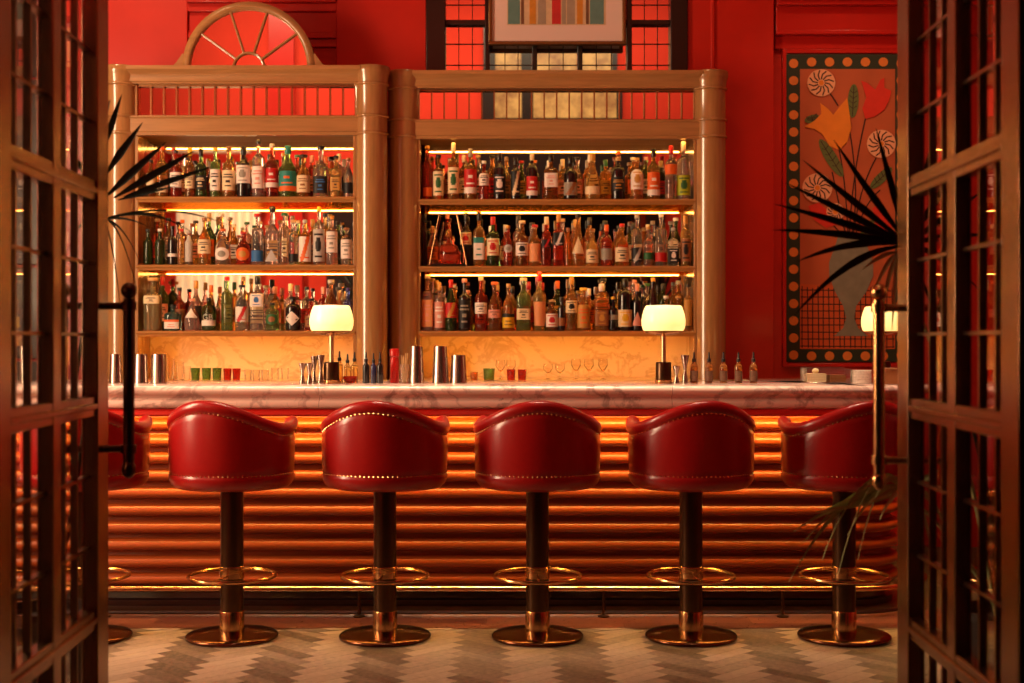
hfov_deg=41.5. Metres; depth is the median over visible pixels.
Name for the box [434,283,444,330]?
bottle
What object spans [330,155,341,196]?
bottle
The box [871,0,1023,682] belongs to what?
door
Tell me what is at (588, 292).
bottle
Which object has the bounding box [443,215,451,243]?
bottle
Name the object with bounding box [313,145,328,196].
bottle
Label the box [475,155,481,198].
bottle
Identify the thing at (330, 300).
bottle
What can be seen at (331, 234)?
bottle
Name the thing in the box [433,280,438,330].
bottle
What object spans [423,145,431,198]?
bottle
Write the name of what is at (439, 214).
wire stand
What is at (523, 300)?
bottle
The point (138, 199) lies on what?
shelf
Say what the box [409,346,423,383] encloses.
tin
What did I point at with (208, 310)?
bottle
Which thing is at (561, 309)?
bottle
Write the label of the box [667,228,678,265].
bottle
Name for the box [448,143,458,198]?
bottle
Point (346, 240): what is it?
bottle
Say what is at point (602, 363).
wine glass
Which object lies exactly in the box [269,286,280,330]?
bottle
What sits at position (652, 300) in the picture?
bottle
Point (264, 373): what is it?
tumbler
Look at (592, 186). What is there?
bottle
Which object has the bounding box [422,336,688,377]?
backsplash
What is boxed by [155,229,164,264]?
bottle
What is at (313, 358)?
jigger
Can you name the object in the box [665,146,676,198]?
bottle
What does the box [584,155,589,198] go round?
bottle
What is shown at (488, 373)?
tumbler
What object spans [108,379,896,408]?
countertop
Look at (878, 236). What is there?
potted palm
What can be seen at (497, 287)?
bottle
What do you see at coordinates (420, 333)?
shelf
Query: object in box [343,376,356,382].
dish
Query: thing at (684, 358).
jigger
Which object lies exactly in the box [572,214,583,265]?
bottle
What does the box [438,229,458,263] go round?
decanter
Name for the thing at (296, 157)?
bottle
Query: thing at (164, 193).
bottle
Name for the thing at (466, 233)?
bottle
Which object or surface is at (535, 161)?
bottle
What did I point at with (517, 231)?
bottle
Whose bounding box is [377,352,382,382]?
bottle
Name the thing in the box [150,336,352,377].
backsplash
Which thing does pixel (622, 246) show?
bottle
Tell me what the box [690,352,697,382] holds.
dropper bottle
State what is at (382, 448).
bar stool
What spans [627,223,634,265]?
bottle
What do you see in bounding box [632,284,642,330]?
bottle
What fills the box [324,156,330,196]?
bottle
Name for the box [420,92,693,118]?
railing
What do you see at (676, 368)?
jigger
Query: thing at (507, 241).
bottle
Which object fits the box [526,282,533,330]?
bottle
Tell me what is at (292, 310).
bottle
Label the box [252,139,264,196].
bottle
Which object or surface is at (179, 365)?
tumbler
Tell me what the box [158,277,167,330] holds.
bottle
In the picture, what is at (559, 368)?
wine glass
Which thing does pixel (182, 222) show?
bottle
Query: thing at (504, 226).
bottle
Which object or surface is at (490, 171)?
bottle
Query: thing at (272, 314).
bottle
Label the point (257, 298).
bottle
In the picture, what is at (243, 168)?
bottle
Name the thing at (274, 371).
tumbler
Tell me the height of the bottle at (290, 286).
0.300 m
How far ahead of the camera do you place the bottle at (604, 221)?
8.72 m
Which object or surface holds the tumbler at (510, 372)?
on the countertop at (425, 378)
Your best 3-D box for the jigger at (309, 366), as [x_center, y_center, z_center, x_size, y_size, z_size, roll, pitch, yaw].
[-1.038,0.163,6.920,0.038,0.106,0.038,0,0,0]
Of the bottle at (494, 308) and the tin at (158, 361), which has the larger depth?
the bottle at (494, 308)
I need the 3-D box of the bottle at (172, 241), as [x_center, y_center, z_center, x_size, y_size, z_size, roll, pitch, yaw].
[-2.126,-0.601,8.454,0.060,0.246,0.060,0,0,0]
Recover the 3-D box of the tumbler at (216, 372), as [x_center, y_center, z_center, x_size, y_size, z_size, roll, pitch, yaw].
[-1.770,0.196,8.100,0.056,0.075,0.056,0,0,0]
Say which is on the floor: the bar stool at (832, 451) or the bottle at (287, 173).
the bar stool at (832, 451)
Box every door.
[0,0,136,682]
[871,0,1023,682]
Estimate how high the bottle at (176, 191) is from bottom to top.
0.299 m
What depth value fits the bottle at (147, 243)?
8.43 m
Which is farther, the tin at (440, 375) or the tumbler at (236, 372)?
the tumbler at (236, 372)
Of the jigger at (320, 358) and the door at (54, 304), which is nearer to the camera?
the door at (54, 304)
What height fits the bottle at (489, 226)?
0.268 m
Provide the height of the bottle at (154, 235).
0.301 m
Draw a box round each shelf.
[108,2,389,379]
[136,197,354,201]
[136,265,354,269]
[136,331,354,335]
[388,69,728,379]
[418,199,695,205]
[418,266,695,271]
[418,331,695,335]
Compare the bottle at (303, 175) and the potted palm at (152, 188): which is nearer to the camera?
the potted palm at (152, 188)
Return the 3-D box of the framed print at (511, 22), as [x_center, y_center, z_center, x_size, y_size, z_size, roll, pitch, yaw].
[0.295,-2.307,8.812,0.895,0.746,0.045,0,0,0]
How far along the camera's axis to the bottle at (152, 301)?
8.40 m
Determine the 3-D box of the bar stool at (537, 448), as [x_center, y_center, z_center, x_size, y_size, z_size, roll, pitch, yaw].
[0.117,0.805,6.153,0.590,1.094,0.530,0,0,-1]
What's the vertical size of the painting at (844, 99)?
2.034 m
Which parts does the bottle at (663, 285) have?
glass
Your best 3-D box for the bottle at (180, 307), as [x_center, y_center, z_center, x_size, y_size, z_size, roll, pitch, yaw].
[-2.113,-0.205,8.579,0.077,0.276,0.077,0,0,0]
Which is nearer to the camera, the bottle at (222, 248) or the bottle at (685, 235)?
the bottle at (222, 248)
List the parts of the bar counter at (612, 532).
foot rail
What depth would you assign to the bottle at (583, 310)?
8.57 m
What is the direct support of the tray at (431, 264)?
on the wire stand
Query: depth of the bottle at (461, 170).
8.70 m
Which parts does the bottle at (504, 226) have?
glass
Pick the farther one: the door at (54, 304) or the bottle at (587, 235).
the bottle at (587, 235)
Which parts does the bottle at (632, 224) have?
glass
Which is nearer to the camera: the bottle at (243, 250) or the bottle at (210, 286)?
the bottle at (243, 250)
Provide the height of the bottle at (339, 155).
0.291 m
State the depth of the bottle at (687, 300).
8.58 m
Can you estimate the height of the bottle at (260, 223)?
0.283 m
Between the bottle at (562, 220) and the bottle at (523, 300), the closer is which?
the bottle at (523, 300)
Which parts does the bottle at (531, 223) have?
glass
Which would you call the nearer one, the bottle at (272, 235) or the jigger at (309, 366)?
the jigger at (309, 366)
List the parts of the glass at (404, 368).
glass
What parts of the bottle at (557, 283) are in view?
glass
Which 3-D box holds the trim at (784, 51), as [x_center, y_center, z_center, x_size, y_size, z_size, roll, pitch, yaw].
[2.546,-0.290,8.915,1.512,3.284,0.070,0,0,0]
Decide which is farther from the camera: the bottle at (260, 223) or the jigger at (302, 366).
the bottle at (260, 223)
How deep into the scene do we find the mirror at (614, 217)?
8.86 m
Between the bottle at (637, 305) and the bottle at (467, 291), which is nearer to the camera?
the bottle at (637, 305)
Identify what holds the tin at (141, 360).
on the countertop at (766, 393)
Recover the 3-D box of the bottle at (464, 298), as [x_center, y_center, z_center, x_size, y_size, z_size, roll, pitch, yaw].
[-0.303,-0.233,8.604,0.077,0.332,0.077,0,0,0]
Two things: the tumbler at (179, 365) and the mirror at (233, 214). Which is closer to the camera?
the tumbler at (179, 365)
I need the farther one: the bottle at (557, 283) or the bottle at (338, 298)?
the bottle at (557, 283)
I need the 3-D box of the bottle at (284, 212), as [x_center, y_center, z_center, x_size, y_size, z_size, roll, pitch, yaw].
[-1.437,-0.651,8.579,0.067,0.345,0.067,0,0,0]
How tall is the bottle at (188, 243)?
0.215 m
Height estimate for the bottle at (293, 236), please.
0.284 m
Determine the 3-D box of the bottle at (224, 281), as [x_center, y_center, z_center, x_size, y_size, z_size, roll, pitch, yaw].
[-1.818,-0.228,8.579,0.069,0.321,0.069,0,0,0]
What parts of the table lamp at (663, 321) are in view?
lamp shade, shade dish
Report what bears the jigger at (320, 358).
on the countertop at (766, 393)
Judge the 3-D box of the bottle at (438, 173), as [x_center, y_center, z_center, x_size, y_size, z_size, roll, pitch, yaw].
[-0.469,-1.046,8.604,0.068,0.289,0.068,0,0,0]
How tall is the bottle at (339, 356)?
0.166 m
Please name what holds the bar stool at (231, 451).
on the floor
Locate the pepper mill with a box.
[389,348,399,382]
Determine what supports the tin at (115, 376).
on the countertop at (766, 393)
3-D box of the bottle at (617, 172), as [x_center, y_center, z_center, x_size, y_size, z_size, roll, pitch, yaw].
[0.676,-1.036,8.604,0.089,0.270,0.090,0,0,0]
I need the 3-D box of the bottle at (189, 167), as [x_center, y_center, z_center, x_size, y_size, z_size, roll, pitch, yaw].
[-2.017,-1.057,8.454,0.063,0.312,0.064,0,0,0]
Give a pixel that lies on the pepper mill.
(394, 352)
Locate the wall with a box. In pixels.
[313,48,896,544]
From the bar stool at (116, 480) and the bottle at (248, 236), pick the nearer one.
the bar stool at (116, 480)
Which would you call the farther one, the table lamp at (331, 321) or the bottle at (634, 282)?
the bottle at (634, 282)
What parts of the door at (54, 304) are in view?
glass, handle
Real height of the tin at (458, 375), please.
0.146 m
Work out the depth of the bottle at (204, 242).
8.42 m
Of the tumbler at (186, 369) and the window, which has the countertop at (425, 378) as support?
the tumbler at (186, 369)
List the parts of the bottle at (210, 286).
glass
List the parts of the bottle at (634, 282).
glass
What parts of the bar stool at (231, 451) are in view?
nailhead trim, nailhead trim, post, backrest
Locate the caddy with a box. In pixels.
[800,367,850,382]
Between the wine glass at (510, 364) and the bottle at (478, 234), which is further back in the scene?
the bottle at (478, 234)
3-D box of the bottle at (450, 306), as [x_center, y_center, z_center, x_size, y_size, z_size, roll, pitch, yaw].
[-0.389,-0.230,8.604,0.074,0.326,0.074,0,0,0]
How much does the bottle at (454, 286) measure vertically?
0.299 m
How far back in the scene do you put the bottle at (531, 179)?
8.57 m
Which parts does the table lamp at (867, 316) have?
lamp shade, shade dish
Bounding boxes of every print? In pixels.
[489,0,625,45]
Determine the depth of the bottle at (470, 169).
8.57 m
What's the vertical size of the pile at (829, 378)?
0.036 m
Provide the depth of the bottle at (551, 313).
8.57 m
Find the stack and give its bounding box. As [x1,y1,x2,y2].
[851,370,871,382]
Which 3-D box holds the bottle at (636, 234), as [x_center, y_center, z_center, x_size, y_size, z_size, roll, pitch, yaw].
[0.797,-0.643,8.604,0.071,0.329,0.071,0,0,0]
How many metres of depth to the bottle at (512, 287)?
8.71 m
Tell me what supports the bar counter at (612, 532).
on the floor
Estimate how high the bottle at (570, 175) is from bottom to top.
0.276 m
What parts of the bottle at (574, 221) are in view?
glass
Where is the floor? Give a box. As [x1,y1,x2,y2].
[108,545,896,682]
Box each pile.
[807,373,825,381]
[826,375,845,381]
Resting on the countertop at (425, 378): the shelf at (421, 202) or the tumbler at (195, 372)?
the tumbler at (195, 372)
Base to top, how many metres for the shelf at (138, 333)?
0.034 m
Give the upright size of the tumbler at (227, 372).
0.072 m
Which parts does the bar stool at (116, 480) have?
backrest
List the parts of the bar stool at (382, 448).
nailhead trim, post, nailhead trim, backrest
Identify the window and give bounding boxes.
[426,0,687,69]
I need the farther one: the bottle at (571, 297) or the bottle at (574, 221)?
the bottle at (574, 221)
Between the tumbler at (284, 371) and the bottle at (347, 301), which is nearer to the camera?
the tumbler at (284, 371)
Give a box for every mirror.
[140,87,354,114]
[151,142,352,330]
[191,10,306,64]
[422,145,688,330]
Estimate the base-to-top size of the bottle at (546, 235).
0.317 m
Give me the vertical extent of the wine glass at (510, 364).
0.122 m
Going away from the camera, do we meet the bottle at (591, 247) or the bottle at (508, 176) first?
the bottle at (591, 247)
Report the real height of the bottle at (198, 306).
0.319 m
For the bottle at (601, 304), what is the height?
0.300 m
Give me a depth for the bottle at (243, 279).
8.57 m
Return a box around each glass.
[399,353,409,382]
[496,360,504,379]
[506,360,515,368]
[543,364,552,379]
[555,364,564,379]
[571,359,580,379]
[584,359,593,379]
[598,359,607,379]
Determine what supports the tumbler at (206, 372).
on the countertop at (425, 378)
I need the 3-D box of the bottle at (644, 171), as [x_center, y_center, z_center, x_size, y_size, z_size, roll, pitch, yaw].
[0.866,-1.048,8.729,0.073,0.292,0.073,0,0,0]
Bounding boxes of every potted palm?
[108,95,226,301]
[775,129,896,580]
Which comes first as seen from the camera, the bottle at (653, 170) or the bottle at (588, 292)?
the bottle at (653, 170)
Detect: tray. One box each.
[431,264,465,265]
[800,381,850,382]
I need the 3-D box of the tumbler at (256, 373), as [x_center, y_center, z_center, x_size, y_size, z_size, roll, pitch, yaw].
[-1.533,0.202,8.100,0.048,0.063,0.048,0,0,0]
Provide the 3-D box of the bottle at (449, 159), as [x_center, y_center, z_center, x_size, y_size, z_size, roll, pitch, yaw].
[-0.402,-1.043,8.729,0.073,0.283,0.073,0,0,0]
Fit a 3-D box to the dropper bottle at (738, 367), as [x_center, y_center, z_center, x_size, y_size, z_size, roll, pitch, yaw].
[1.171,0.135,6.980,0.040,0.162,0.040,0,0,0]
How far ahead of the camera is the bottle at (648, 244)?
8.58 m
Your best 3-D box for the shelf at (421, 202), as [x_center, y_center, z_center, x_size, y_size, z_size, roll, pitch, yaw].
[0.284,-0.883,8.691,1.751,0.034,0.334,0,0,0]
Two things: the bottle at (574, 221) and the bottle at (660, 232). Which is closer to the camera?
the bottle at (660, 232)
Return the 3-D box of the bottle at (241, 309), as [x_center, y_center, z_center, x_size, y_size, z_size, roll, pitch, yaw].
[-1.691,-0.211,8.454,0.079,0.288,0.079,0,0,0]
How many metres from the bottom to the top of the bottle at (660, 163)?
0.266 m
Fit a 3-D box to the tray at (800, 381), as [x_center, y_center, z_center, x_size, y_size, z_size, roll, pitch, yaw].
[1.642,0.213,7.070,0.235,0.006,0.140,0,0,0]
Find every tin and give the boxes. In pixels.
[109,354,122,383]
[135,354,148,383]
[151,354,166,383]
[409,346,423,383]
[432,346,448,383]
[450,355,466,383]
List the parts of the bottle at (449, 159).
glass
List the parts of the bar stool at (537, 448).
post, nailhead trim, nailhead trim, backrest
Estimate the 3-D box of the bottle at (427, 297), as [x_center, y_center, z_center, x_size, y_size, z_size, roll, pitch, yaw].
[-0.539,-0.246,8.604,0.076,0.358,0.078,0,0,0]
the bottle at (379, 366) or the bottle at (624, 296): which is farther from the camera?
the bottle at (624, 296)
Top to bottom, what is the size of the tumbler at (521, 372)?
0.066 m
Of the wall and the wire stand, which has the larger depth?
the wall
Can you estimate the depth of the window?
8.93 m
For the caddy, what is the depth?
7.13 m
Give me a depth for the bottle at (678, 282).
8.71 m
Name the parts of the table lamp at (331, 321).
lamp shade, shade dish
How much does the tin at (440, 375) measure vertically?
0.193 m
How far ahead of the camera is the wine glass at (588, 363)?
8.21 m
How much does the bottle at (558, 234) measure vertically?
0.336 m
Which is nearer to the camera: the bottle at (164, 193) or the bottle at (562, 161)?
the bottle at (164, 193)
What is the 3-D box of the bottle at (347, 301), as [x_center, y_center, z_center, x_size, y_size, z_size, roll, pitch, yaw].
[-1.027,-0.202,8.455,0.056,0.269,0.056,0,0,0]
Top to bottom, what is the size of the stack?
0.067 m
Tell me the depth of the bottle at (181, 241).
8.44 m
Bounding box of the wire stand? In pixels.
[429,214,467,265]
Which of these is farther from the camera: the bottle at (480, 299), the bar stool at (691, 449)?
the bottle at (480, 299)
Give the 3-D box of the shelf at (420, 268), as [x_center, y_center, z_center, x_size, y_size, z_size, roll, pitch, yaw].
[0.284,-0.460,8.691,1.751,0.034,0.334,0,0,0]
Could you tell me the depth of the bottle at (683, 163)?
8.57 m
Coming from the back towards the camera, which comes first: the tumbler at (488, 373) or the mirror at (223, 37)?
the mirror at (223, 37)
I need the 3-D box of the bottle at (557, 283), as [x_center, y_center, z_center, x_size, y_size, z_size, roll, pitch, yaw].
[0.294,-0.230,8.729,0.071,0.326,0.071,0,0,0]
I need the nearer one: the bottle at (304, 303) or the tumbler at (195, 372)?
the tumbler at (195, 372)
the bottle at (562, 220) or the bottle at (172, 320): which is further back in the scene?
the bottle at (562, 220)
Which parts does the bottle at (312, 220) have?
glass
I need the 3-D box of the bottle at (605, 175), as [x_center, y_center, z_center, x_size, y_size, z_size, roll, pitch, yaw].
[0.605,-1.038,8.729,0.073,0.273,0.073,0,0,0]
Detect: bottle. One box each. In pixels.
[143,229,152,264]
[143,278,161,330]
[146,160,155,196]
[152,219,162,264]
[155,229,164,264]
[156,147,167,196]
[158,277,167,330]
[163,218,170,264]
[164,305,181,330]
[167,226,176,264]
[169,148,175,196]
[170,150,181,196]
[174,287,185,330]
[177,220,186,264]
[178,229,184,264]
[182,157,187,196]
[184,299,199,330]
[185,148,194,196]
[185,231,192,264]
[191,220,199,264]
[192,281,201,330]
[195,149,206,196]
[198,218,210,264]
[202,298,215,330]
[207,213,213,264]
[209,285,215,306]
[210,148,219,196]
[215,229,230,264]
[216,213,226,242]
[217,157,221,196]
[220,281,224,330]
[221,277,232,330]
[222,146,235,196]
[229,224,238,264]
[235,285,247,330]
[236,146,250,196]
[236,232,250,264]
[238,277,248,330]
[244,222,251,264]
[250,276,264,330]
[251,214,263,264]
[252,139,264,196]
[259,222,264,264]
[265,143,277,196]
[265,206,279,264]
[266,303,278,330]
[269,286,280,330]
[278,153,284,196]
[279,145,296,196]
[280,213,288,264]
[284,212,290,233]
[284,284,296,330]
[285,297,300,330]
[289,220,297,264]
[294,155,299,172]
[296,154,309,196]
[296,221,300,264]
[299,220,310,264]
[301,287,309,330]
[305,299,313,330]
[307,155,313,196]
[309,219,314,264]
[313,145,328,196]
[313,207,324,264]
[318,287,325,304]
[323,213,328,264]
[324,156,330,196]
[324,280,337,304]
[326,216,337,264]
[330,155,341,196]
[336,222,341,264]
[336,287,342,304]
[337,154,343,196]
[338,351,342,381]
[341,228,351,264]
[343,158,352,196]
[343,288,352,330]
[344,354,350,381]
[351,352,357,381]
[362,352,369,382]
[370,353,376,382]
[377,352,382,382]
[421,214,426,265]
[421,275,433,330]
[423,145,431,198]
[427,226,437,265]
[432,158,436,198]
[433,154,443,198]
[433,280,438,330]
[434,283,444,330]
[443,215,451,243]
[444,158,450,198]
[445,280,456,330]
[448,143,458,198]
[453,285,457,330]
[458,279,469,330]
[459,155,465,198]
[460,213,471,265]
[464,148,476,198]
[466,290,472,330]
[473,212,484,265]
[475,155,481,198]
[475,277,486,330]
[479,161,488,198]
[485,226,490,265]
[487,154,494,198]
[487,217,498,265]
[488,282,500,330]
[493,153,505,198]
[496,283,501,330]
[500,225,507,265]
[502,284,514,330]
[504,157,510,198]
[504,226,511,265]
[510,286,516,330]
[511,158,519,198]
[513,215,519,265]
[516,221,527,265]
[516,278,530,330]
[519,160,526,198]
[526,153,537,198]
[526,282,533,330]
[528,222,534,265]
[529,225,540,265]
[533,272,545,330]
[534,160,539,198]
[541,225,552,265]
[541,283,547,330]
[542,217,550,265]
[544,154,557,198]
[546,300,557,330]
[552,281,560,310]
[553,214,563,265]
[558,159,564,198]
[558,297,564,330]
[561,219,565,241]
[564,156,576,198]
[564,228,571,265]
[566,276,576,330]
[570,220,575,242]
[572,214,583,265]
[575,157,582,198]
[577,288,589,330]
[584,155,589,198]
[584,217,594,265]
[585,153,599,198]
[586,229,597,265]
[586,288,594,330]
[594,284,608,330]
[597,278,608,330]
[599,220,610,265]
[600,160,610,198]
[601,225,611,265]
[609,297,617,330]
[611,157,624,198]
[614,226,619,265]
[615,224,628,265]
[615,289,621,330]
[618,279,631,330]
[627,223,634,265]
[628,157,635,198]
[631,158,642,198]
[631,215,642,265]
[632,280,636,299]
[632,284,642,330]
[642,157,647,198]
[642,283,649,330]
[643,227,653,265]
[647,148,659,198]
[647,278,658,304]
[655,214,666,265]
[658,161,664,198]
[658,283,668,304]
[663,296,668,304]
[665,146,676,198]
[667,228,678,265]
[672,280,683,330]
[673,218,680,265]
[675,296,680,304]
[677,141,689,198]
[680,216,690,265]
[684,284,691,330]
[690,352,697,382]
[705,352,712,382]
[720,352,726,382]
[735,352,741,382]
[750,352,756,382]
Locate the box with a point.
(890, 373)
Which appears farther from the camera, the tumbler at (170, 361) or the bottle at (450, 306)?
the bottle at (450, 306)
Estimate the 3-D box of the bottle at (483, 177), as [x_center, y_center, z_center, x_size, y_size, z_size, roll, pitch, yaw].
[-0.178,-1.026,8.604,0.064,0.250,0.065,0,0,0]
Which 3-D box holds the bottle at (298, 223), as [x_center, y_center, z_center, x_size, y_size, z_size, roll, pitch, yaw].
[-1.359,-0.623,8.579,0.064,0.289,0.064,0,0,0]
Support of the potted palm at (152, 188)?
on the floor
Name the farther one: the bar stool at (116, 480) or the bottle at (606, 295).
the bottle at (606, 295)
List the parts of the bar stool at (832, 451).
backrest, nailhead trim, nailhead trim, post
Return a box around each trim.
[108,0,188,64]
[186,0,335,47]
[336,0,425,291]
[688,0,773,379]
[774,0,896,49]
[782,49,896,366]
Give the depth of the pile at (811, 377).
7.01 m
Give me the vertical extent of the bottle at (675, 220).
0.321 m
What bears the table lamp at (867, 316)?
on the countertop at (766, 393)
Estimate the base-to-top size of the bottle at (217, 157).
0.269 m
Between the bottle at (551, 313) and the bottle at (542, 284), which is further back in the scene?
the bottle at (542, 284)
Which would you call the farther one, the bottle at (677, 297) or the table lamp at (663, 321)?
the bottle at (677, 297)
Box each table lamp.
[309,305,353,383]
[641,305,685,383]
[861,306,896,367]
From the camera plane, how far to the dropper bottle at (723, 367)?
6.96 m
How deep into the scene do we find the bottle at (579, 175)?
8.70 m
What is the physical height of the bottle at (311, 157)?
0.281 m
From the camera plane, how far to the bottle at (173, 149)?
8.57 m
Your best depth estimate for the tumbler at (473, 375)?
8.08 m
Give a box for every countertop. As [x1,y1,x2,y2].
[108,377,734,380]
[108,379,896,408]
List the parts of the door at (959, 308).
handle, glass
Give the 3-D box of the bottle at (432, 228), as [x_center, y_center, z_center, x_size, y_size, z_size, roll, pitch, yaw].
[-0.512,-0.612,8.729,0.074,0.267,0.075,0,0,0]
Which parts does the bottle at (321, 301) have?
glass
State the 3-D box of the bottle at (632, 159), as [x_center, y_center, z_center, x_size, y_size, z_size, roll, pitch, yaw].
[0.784,-1.046,8.729,0.073,0.289,0.073,0,0,0]
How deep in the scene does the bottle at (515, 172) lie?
8.58 m
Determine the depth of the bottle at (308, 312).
8.43 m
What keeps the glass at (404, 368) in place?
on the countertop at (766, 393)
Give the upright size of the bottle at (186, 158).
0.271 m
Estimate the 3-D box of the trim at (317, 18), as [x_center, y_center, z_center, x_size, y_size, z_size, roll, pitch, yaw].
[-1.644,-2.151,8.895,0.981,0.411,0.110,0,0,0]
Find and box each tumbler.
[167,358,173,379]
[176,362,183,379]
[183,366,190,379]
[191,368,199,379]
[202,368,210,379]
[212,368,221,379]
[223,368,231,379]
[232,368,240,379]
[244,370,251,379]
[253,370,259,379]
[261,370,268,379]
[271,368,278,379]
[281,368,288,379]
[470,372,477,379]
[483,368,494,380]
[507,369,514,379]
[518,369,525,379]
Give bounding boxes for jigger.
[299,363,305,383]
[306,363,312,383]
[311,356,316,382]
[317,355,324,382]
[673,366,679,383]
[681,355,688,383]
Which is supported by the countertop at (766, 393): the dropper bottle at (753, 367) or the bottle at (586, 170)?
the dropper bottle at (753, 367)
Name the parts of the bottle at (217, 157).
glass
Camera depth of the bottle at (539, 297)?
8.57 m
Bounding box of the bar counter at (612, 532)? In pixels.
[108,409,896,617]
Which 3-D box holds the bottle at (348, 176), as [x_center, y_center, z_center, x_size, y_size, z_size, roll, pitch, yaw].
[-1.024,-1.026,8.454,0.063,0.249,0.064,0,0,0]
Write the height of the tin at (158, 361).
0.152 m
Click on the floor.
(307, 648)
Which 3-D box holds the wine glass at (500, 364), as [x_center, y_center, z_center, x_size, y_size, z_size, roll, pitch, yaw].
[-0.070,0.172,8.230,0.060,0.122,0.060,0,0,0]
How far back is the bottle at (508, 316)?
8.57 m
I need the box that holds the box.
[885,368,896,383]
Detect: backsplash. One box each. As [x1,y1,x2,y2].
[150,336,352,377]
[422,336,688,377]
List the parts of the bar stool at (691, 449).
post, nailhead trim, backrest, nailhead trim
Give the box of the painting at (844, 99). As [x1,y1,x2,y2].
[786,54,896,361]
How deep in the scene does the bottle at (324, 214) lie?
8.56 m
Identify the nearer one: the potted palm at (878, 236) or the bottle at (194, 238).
the potted palm at (878, 236)
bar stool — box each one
[108,411,152,643]
[167,400,297,647]
[320,400,449,647]
[473,400,601,647]
[626,400,755,647]
[778,400,896,647]

